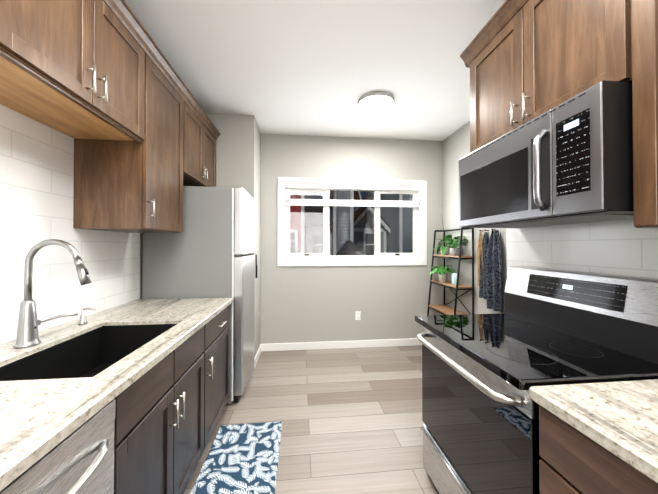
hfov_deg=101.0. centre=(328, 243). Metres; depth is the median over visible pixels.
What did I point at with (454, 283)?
ladder shelf
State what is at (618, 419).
countertop
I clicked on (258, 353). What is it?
baseboard
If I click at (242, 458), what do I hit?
rug
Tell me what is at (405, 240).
house
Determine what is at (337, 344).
baseboard
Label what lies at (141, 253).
wall
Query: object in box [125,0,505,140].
ceiling
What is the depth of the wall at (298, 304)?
3.60 m
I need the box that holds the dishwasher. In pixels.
[0,399,115,493]
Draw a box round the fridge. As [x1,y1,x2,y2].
[142,186,254,403]
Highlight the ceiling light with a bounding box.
[358,91,394,112]
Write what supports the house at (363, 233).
on the ground
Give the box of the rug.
[190,421,281,493]
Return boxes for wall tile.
[0,104,139,343]
[506,219,657,277]
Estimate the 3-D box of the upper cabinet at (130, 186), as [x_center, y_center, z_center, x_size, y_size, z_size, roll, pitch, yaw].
[-1.319,-0.649,1.891,0.398,1.125,0.592,0,-1,-6]
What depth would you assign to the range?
1.13 m
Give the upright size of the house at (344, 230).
9.140 m
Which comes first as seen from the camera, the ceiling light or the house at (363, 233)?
the ceiling light
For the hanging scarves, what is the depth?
2.72 m
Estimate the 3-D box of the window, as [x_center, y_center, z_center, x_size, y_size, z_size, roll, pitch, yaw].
[0.328,-0.283,3.677,2.010,1.155,0.158,0,-1,-6]
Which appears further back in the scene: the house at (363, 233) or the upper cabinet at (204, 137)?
the house at (363, 233)
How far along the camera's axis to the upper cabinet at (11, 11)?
0.87 m
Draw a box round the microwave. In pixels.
[458,80,633,227]
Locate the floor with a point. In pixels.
(351, 420)
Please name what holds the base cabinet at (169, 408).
on the floor
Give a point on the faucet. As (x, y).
(29, 323)
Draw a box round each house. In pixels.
[290,192,308,252]
[304,206,332,254]
[322,190,361,254]
[353,207,389,254]
[361,191,411,252]
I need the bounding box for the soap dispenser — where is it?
[78,308,95,324]
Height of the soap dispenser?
0.089 m
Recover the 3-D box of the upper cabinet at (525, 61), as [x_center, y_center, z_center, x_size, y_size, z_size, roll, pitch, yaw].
[1.094,-0.875,1.320,0.328,0.683,0.834,0,-1,-6]
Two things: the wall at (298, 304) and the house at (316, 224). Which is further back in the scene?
the house at (316, 224)
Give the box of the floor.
[183,345,438,493]
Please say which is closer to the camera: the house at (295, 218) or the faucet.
the faucet
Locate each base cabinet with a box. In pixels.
[114,361,209,493]
[151,305,229,436]
[539,405,657,493]
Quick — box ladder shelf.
[427,218,473,314]
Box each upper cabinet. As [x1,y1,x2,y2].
[0,0,23,51]
[0,0,151,139]
[69,44,191,232]
[188,100,219,186]
[464,0,595,152]
[596,0,657,227]
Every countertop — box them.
[0,298,232,491]
[529,379,657,483]
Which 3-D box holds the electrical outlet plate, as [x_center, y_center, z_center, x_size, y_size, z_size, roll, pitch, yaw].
[0.385,0.957,3.606,0.070,0.115,0.008,0,-1,-6]
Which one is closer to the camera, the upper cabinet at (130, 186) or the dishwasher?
the dishwasher
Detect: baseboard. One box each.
[255,344,261,363]
[262,338,421,350]
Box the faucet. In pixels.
[13,239,91,347]
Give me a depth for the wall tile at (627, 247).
1.31 m
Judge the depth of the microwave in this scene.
1.04 m
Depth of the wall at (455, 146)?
3.33 m
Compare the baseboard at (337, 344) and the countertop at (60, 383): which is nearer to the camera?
the countertop at (60, 383)
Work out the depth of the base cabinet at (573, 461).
0.69 m
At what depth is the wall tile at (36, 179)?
1.42 m
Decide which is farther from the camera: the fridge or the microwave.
the fridge
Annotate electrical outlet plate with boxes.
[355,311,360,319]
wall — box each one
[9,233,142,341]
[206,113,260,357]
[260,134,442,343]
[442,121,506,313]
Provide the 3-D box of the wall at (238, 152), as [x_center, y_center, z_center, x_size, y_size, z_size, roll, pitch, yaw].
[-1.253,-0.025,3.207,0.800,2.800,0.490,0,-1,-6]
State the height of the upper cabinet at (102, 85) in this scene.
0.585 m
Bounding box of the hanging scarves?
[477,229,502,312]
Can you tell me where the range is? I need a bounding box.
[415,266,657,493]
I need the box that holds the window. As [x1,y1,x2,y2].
[277,177,426,265]
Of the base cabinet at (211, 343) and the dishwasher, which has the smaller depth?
the dishwasher

